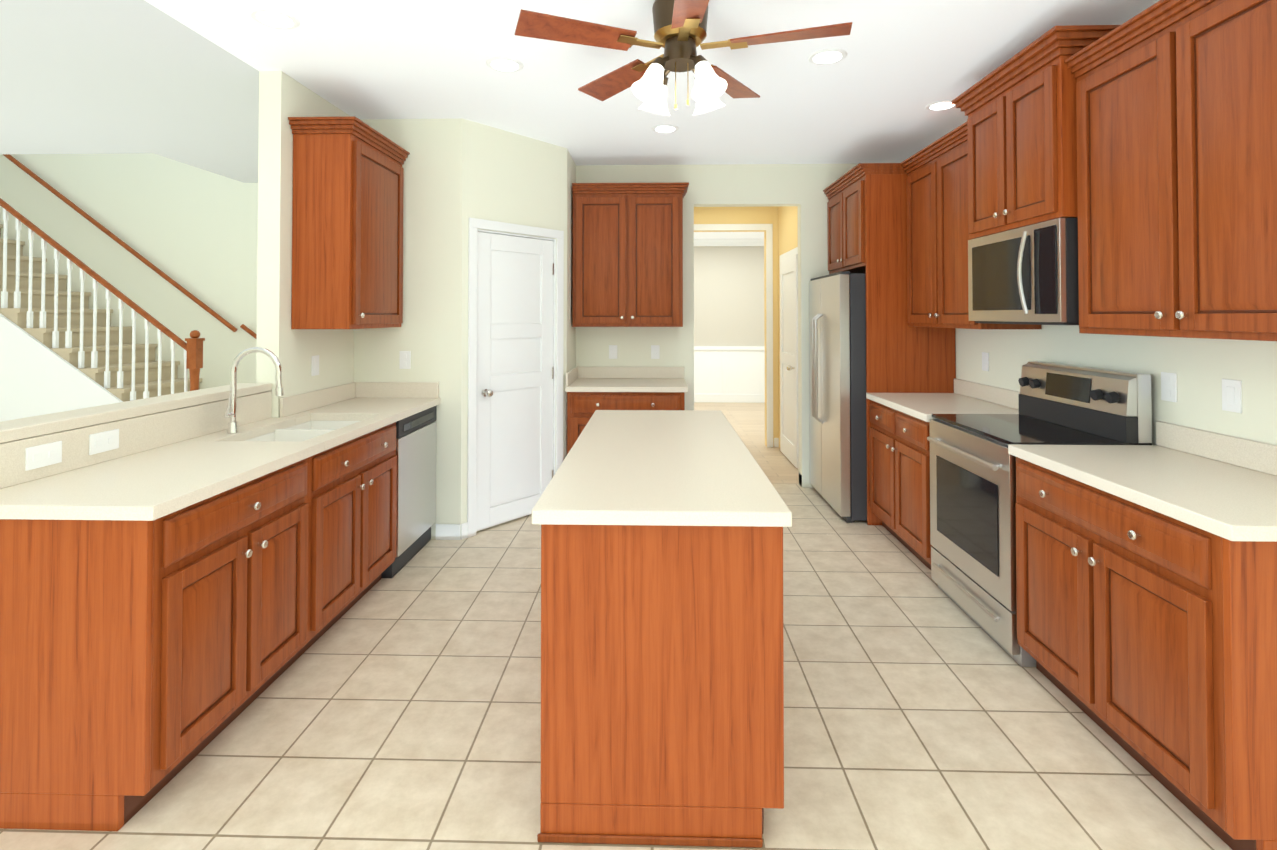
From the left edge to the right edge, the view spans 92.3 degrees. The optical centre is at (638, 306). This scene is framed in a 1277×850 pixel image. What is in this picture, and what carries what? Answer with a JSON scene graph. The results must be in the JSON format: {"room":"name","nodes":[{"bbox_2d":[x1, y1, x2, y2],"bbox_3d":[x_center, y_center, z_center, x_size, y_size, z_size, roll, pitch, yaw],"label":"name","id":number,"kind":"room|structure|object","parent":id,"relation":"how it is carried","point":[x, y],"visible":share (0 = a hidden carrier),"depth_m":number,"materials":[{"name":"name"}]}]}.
{"room":"kitchen","nodes":[
{"label":"kitchen","id":0,"kind":"room"},
{"bbox_2d":[0,119,411,388],"bbox_3d":[-5.078,-1.244,6.868,6.590,5.600,0.120,0,-1,2],"label":"wall","id":1,"kind":"structure","parent":0,"point":[220,245],"depth_m":6.81,"materials":[{"name":"white paint"}]},
{"bbox_2d":[2,154,256,338],"bbox_3d":[-5.842,-0.582,6.771,3.922,3.373,0.102,0,-1,2],"label":"wall handrail","id":2,"kind":"object","parent":1,"relation":"attached to","point":[126,246],"visible":0.69,"depth_m":6.72,"materials":[{"name":"brown wood"}]},
{"bbox_2d":[248,71,427,417],"bbox_3d":[-1.915,0.144,4.245,0.120,2.740,2.060,0,-1,2],"label":"wall","id":3,"kind":"structure","parent":0,"point":[346,356],"depth_m":3.48,"materials":[{"name":"white paint"}]},
{"bbox_2d":[311,355,318,375],"bbox_3d":[-1.870,0.343,3.550,0.008,0.115,0.072,0,-1,2],"label":"electrical outlet","id":4,"kind":"object","parent":3,"relation":"attached to","point":[315,366],"visible":1,"depth_m":3.54,"materials":[{"name":"white plastic"}]},
{"bbox_2d":[288,116,409,328],"bbox_3d":[-1.684,-0.440,3.633,0.369,1.138,0.728,0,-1,2],"label":"upper cabinet","id":5,"kind":"object","parent":3,"relation":"attached to","point":[347,227],"visible":0.98,"depth_m":3.33,"materials":[{"name":"brown wood"}]},
{"bbox_2d":[399,351,410,368],"bbox_3d":[-1.522,0.350,3.996,0.072,0.115,0.008,0,-1,2],"label":"electrical outlet","id":6,"kind":"object","parent":3,"relation":"attached to","point":[405,360],"visible":1,"depth_m":3.99,"materials":[{"name":"white plastic"}]},
{"bbox_2d":[0,0,1159,238],"bbox_3d":[-2.469,-2.702,4.506,12.240,2.960,12.140,0,-1,2],"label":"ceiling","id":7,"kind":"structure","parent":0,"point":[176,80],"depth_m":3.26,"materials":[{"name":"white paint"}]},
{"bbox_2d":[486,57,523,71],"bbox_3d":[-0.686,-1.239,3.151,0.189,0.007,0.189,1,-1,-43],"label":"recessed light","id":8,"kind":"object","parent":7,"relation":"in","point":[502,64],"depth_m":3.13,"materials":[{"name":"white"}]},
{"bbox_2d":[652,124,678,132],"bbox_3d":[0.185,-1.222,4.227,0.189,0.007,0.189,1,-1,-43],"label":"recessed light","id":9,"kind":"object","parent":7,"relation":"in","point":[663,128],"depth_m":4.20,"materials":[{"name":"white"}]},
{"bbox_2d":[515,0,851,115],"bbox_3d":[0.179,-1.024,2.470,1.297,0.459,1.260,0,-1,2],"label":"ceiling fan","id":10,"kind":"object","parent":7,"relation":"hanging from","point":[680,30],"visible":1,"depth_m":2.41,"materials":[{"name":"brown wood"}]},
{"bbox_2d":[808,48,846,64],"bbox_3d":[0.942,-1.241,3.055,0.189,0.007,0.189,1,-1,-43],"label":"recessed light","id":11,"kind":"object","parent":7,"relation":"in","point":[831,55],"depth_m":3.04,"materials":[{"name":"white"}]},
{"bbox_2d":[925,100,955,110],"bbox_3d":[1.862,-1.229,3.759,0.189,0.007,0.189,1,-1,-43],"label":"recessed light","id":12,"kind":"object","parent":7,"relation":"in","point":[943,104],"depth_m":3.75,"materials":[{"name":"white"}]},
{"bbox_2d":[0,402,1231,849],"bbox_3d":[-2.469,1.548,4.438,12.240,0.060,12.140,0,-1,2],"label":"floor","id":13,"kind":"structure","parent":0,"point":[402,709],"depth_m":2.11,"materials":[{"name":"tile"}]},
{"bbox_2d":[0,224,201,401],"bbox_3d":[-5.988,0.122,6.311,3.850,2.850,0.998,0,-1,2],"label":"stairs","id":14,"kind":"structure","parent":13,"relation":"on","point":[17,316],"depth_m":6.29,"materials":[{"name":"beige carpet"}]},
{"bbox_2d":[0,313,122,421],"bbox_3d":[-6.005,0.154,5.795,3.845,2.770,0.028,0,-1,2],"label":"wall","id":15,"kind":"structure","parent":14,"relation":"attached to","point":[37,378],"depth_m":5.76,"materials":[{"name":"white paint"}]},
{"bbox_2d":[0,198,204,400],"bbox_3d":[-5.980,-0.468,5.871,3.667,3.633,0.110,0,-1,2],"label":"stair railing","id":16,"kind":"object","parent":14,"relation":"on","point":[192,347],"visible":0.79,"depth_m":5.83,"materials":[{"name":"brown wood"}]},
{"bbox_2d":[0,453,319,830],"bbox_3d":[-1.632,1.044,2.132,0.555,0.874,0.800,0,-1,2],"label":"base cabinet","id":17,"kind":"object","parent":13,"relation":"on","point":[143,664],"depth_m":1.74,"materials":[{"name":"brown wood"}]},
{"bbox_2d":[0,382,439,520],"bbox_3d":[-1.632,0.604,2.855,0.626,0.331,2.279,0,-1,2],"label":"countertop","id":18,"kind":"structure","parent":17,"relation":"on","point":[154,466],"depth_m":2.30,"materials":[{"name":"white stone"}]},
{"bbox_2d":[25,441,61,470],"bbox_3d":[-1.947,0.489,2.009,0.008,0.072,0.115,0,-1,2],"label":"electrical outlet","id":19,"kind":"object","parent":18,"relation":"attached to","point":[39,456],"visible":1,"depth_m":2.00,"materials":[{"name":"white plastic"}]},
{"bbox_2d":[89,429,118,454],"bbox_3d":[-1.941,0.492,2.229,0.008,0.072,0.115,0,-1,2],"label":"electrical outlet","id":20,"kind":"object","parent":18,"relation":"attached to","point":[100,442],"visible":1,"depth_m":2.22,"materials":[{"name":"white plastic"}]},
{"bbox_2d":[224,347,283,432],"bbox_3d":[-1.740,0.379,2.764,0.254,0.390,0.090,0,-1,2],"label":"faucet","id":21,"kind":"object","parent":18,"relation":"on","point":[233,426],"visible":1,"depth_m":2.78,"materials":[{"name":"silver metal"}]},
{"bbox_2d":[316,454,396,640],"bbox_3d":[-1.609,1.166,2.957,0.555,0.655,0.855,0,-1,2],"label":"base cabinet","id":22,"kind":"object","parent":13,"relation":"on","point":[356,540],"depth_m":2.87,"materials":[{"name":"brown wood"}]},
{"bbox_2d":[381,405,436,577],"bbox_3d":[-1.590,1.070,3.687,0.551,0.872,0.590,0,-1,2],"label":"dishwasher","id":23,"kind":"object","parent":13,"relation":"on","point":[416,470],"visible":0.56,"depth_m":3.63,"materials":[{"name":"grey metal"}]},
{"bbox_2d":[567,392,684,453],"bbox_3d":[-0.088,1.088,4.888,0.885,0.874,0.651,0,-1,2],"label":"base cabinet","id":24,"kind":"object","parent":13,"relation":"on","point":[582,407],"visible":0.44,"depth_m":4.61,"materials":[{"name":"brown wood"}]},
{"bbox_2d":[565,366,687,391],"bbox_3d":[-0.081,0.579,4.907,0.921,0.140,0.631,0,-1,2],"label":"countertop","id":25,"kind":"structure","parent":24,"relation":"on","point":[622,379],"depth_m":5.04,"materials":[{"name":"beige stone"}]},
{"bbox_2d":[537,526,783,847],"bbox_3d":[0.086,1.050,2.551,0.678,0.874,1.743,0,-1,2],"label":"kitchen island","id":26,"kind":"object","parent":13,"relation":"on","point":[662,680],"depth_m":1.69,"materials":[{"name":"brown wood"}]},
{"bbox_2d":[532,410,791,529],"bbox_3d":[0.087,0.592,2.561,0.710,0.040,1.792,0,-1,2],"label":"island countertop","id":27,"kind":"structure","parent":26,"relation":"on","point":[625,467],"depth_m":1.99,"materials":[{"name":"beige stone"}]},
{"bbox_2d":[809,271,866,522],"bbox_3d":[1.772,0.642,4.720,0.816,1.760,0.875,0,-1,2],"label":"fridge","id":28,"kind":"object","parent":13,"relation":"on","point":[837,396],"visible":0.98,"depth_m":4.31,"materials":[{"name":"grey metal"}]},
{"bbox_2d":[823,163,955,524],"bbox_3d":[1.877,0.265,4.709,0.657,2.513,0.923,0,-1,2],"label":"surround","id":29,"kind":"object","parent":13,"relation":"on","point":[867,218],"visible":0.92,"depth_m":4.26,"materials":[{"name":"brown wood"}]},
{"bbox_2d":[869,400,931,569],"bbox_3d":[1.861,1.070,3.760,0.637,0.874,0.945,0,-1,2],"label":"base cabinet","id":30,"kind":"object","parent":13,"relation":"on","point":[899,457],"visible":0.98,"depth_m":3.67,"materials":[{"name":"brown wood"}]},
{"bbox_2d":[927,361,1151,666],"bbox_3d":[1.820,0.891,2.906,0.617,1.205,0.752,0,-1,2],"label":"range","id":31,"kind":"object","parent":13,"relation":"on","point":[973,512],"visible":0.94,"depth_m":2.79,"materials":[{"name":"silver metal"}]},
{"bbox_2d":[1016,457,1276,849],"bbox_3d":[1.812,1.042,2.046,0.637,0.874,0.945,0,-1,2],"label":"base cabinet","id":32,"kind":"object","parent":13,"relation":"on","point":[1147,639],"visible":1,"depth_m":1.78,"materials":[{"name":"brown wood"}]},
{"bbox_2d":[866,378,1276,541],"bbox_3d":[1.846,0.547,2.890,0.616,0.140,2.698,0,-1,2],"label":"countertop","id":33,"kind":"structure","parent":32,"relation":"on","point":[1222,485],"depth_m":2.13,"materials":[{"name":"beige stone"}]},
{"bbox_2d":[412,119,856,487],"bbox_3d":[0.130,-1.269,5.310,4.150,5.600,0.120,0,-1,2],"label":"wall","id":34,"kind":"structure","parent":0,"point":[476,170],"depth_m":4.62,"materials":[{"name":"white paint"}]},
{"bbox_2d":[476,232,553,531],"bbox_3d":[-0.872,0.504,4.354,0.455,2.000,0.569,0,-1,2],"label":"pantry door","id":35,"kind":"structure","parent":34,"relation":"in","point":[515,372],"depth_m":4.33,"materials":[{"name":"white wood"}]},
{"bbox_2d":[467,218,563,537],"bbox_3d":[-0.884,0.469,4.371,0.116,2.095,0.840,-1,-1,40],"label":"door frame","id":36,"kind":"structure","parent":34,"relation":"attached to","point":[474,224],"depth_m":4.16,"materials":[{"name":"white wood"}]},
{"bbox_2d":[609,345,616,358],"bbox_3d":[-0.216,0.390,5.229,0.072,0.115,0.008,0,-1,2],"label":"electrical outlet","id":37,"kind":"object","parent":34,"relation":"attached to","point":[612,351],"visible":1,"depth_m":5.23,"materials":[{"name":"white plastic"}]},
{"bbox_2d":[436,438,801,539],"bbox_3d":[0.118,1.482,5.369,2.779,0.100,2.893,0,-1,2],"label":"baseboard","id":38,"kind":"structure","parent":34,"relation":"attached to","point":[451,531],"depth_m":3.96,"materials":[{"name":"white wood"}]},
{"bbox_2d":[572,182,688,326],"bbox_3d":[-0.060,-0.407,5.053,0.933,1.148,0.369,0,-1,2],"label":"upper cabinet","id":39,"kind":"object","parent":34,"relation":"attached to","point":[627,254],"visible":1,"depth_m":4.90,"materials":[{"name":"brown wood"}]},
{"bbox_2d":[651,345,659,358],"bbox_3d":[0.143,0.390,5.218,0.072,0.115,0.008,0,-1,2],"label":"electrical outlet","id":40,"kind":"object","parent":34,"relation":"attached to","point":[655,351],"visible":1,"depth_m":5.22,"materials":[{"name":"white plastic"}]},
{"bbox_2d":[694,246,764,345],"bbox_3d":[1.010,0.242,10.373,5.620,2.740,0.120,0,-1,2],"label":"wall","id":41,"kind":"structure","parent":0,"point":[728,295],"depth_m":10.29,"materials":[{"name":"beige paint"}]},
{"bbox_2d":[694,206,777,446],"bbox_3d":[0.736,0.186,6.880,1.870,2.740,0.120,0,-1,2],"label":"wall","id":42,"kind":"structure","parent":0,"point":[765,214],"depth_m":6.83,"materials":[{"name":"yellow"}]},
{"bbox_2d":[694,224,772,446],"bbox_3d":[0.909,0.320,6.805,1.160,2.470,0.014,0,-1,2],"label":"trim","id":43,"kind":"structure","parent":42,"relation":"attached to","point":[729,374],"depth_m":6.77,"materials":[{"name":"white"}]},
{"bbox_2d":[774,206,797,447],"bbox_3d":[1.582,0.173,6.043,0.130,2.740,1.470,0,-1,2],"label":"wall","id":44,"kind":"structure","parent":0,"point":[783,220],"depth_m":6.72,"materials":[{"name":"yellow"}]},
{"bbox_2d":[780,247,798,469],"bbox_3d":[1.477,0.495,6.164,0.104,2.100,0.900,0,-1,2],"label":"hall door","id":45,"kind":"structure","parent":44,"relation":"in","point":[789,443],"depth_m":6.10,"materials":[{"name":"white"}]},
{"bbox_2d":[955,325,1276,444],"bbox_3d":[2.188,0.106,1.848,0.120,2.740,6.880,0,-1,2],"label":"wall","id":46,"kind":"structure","parent":0,"point":[1200,365],"depth_m":2.49,"materials":[{"name":"white paint"}]},
{"bbox_2d":[901,122,1041,328],"bbox_3d":[1.993,-0.437,3.779,0.372,1.138,0.948,0,-1,2],"label":"upper cabinet","id":47,"kind":"object","parent":46,"relation":"attached to","point":[937,228],"visible":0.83,"depth_m":3.73,"materials":[{"name":"brown wood"}]},
{"bbox_2d":[982,352,988,370],"bbox_3d":[2.181,0.348,3.855,0.008,0.115,0.072,0,-1,2],"label":"electrical outlet","id":48,"kind":"object","parent":46,"relation":"attached to","point":[985,361],"visible":1,"depth_m":3.85,"materials":[{"name":"white plastic"}]},
{"bbox_2d":[952,25,1119,238],"bbox_3d":[1.934,-0.753,2.929,0.441,0.772,0.880,0,-1,2],"label":"upper cabinet","id":49,"kind":"object","parent":46,"relation":"attached to","point":[1019,108],"visible":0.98,"depth_m":2.76,"materials":[{"name":"brown wood"}]},
{"bbox_2d":[968,218,1078,324],"bbox_3d":[1.934,-0.138,2.919,0.442,0.447,0.752,0,-1,2],"label":"microwave","id":50,"kind":"object","parent":49,"relation":"attached to","point":[1026,275],"visible":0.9,"depth_m":2.75,"materials":[{"name":"grey metal"}]},
{"bbox_2d":[1161,372,1176,401],"bbox_3d":[2.142,0.326,2.476,0.008,0.115,0.072,0,-1,2],"label":"electrical outlet","id":51,"kind":"object","parent":46,"relation":"attached to","point":[1168,386],"visible":1,"depth_m":2.47,"materials":[{"name":"white plastic"}]},
{"bbox_2d":[1064,0,1276,340],"bbox_3d":[1.943,-0.465,2.018,0.372,1.138,1.048,0,-1,2],"label":"upper cabinet","id":52,"kind":"object","parent":46,"relation":"attached to","point":[1176,106],"visible":1,"depth_m":2.02,"materials":[{"name":"brown wood"}]},
{"bbox_2d":[1222,379,1241,412],"bbox_3d":[2.134,0.322,2.206,0.008,0.115,0.072,0,-1,2],"label":"electrical outlet","id":53,"kind":"object","parent":46,"relation":"attached to","point":[1231,395],"visible":1,"depth_m":2.20,"materials":[{"name":"white plastic"}]},
{"bbox_3d":[-2.020,0.959,2.462,0.120,1.054,1.482,0,-1,2],"label":"wall","id":54,"kind":"structure","parent":0,"visible":0},
{"bbox_2d":[0,383,271,442],"bbox_3d":[-2.024,0.410,2.452,0.174,0.040,1.518,0,-1,2],"label":"ledge cap","id":55,"kind":"object","parent":54,"relation":"on","point":[24,428],"visible":1,"depth_m":2.30,"materials":[{"name":"beige stone"}]}
]}

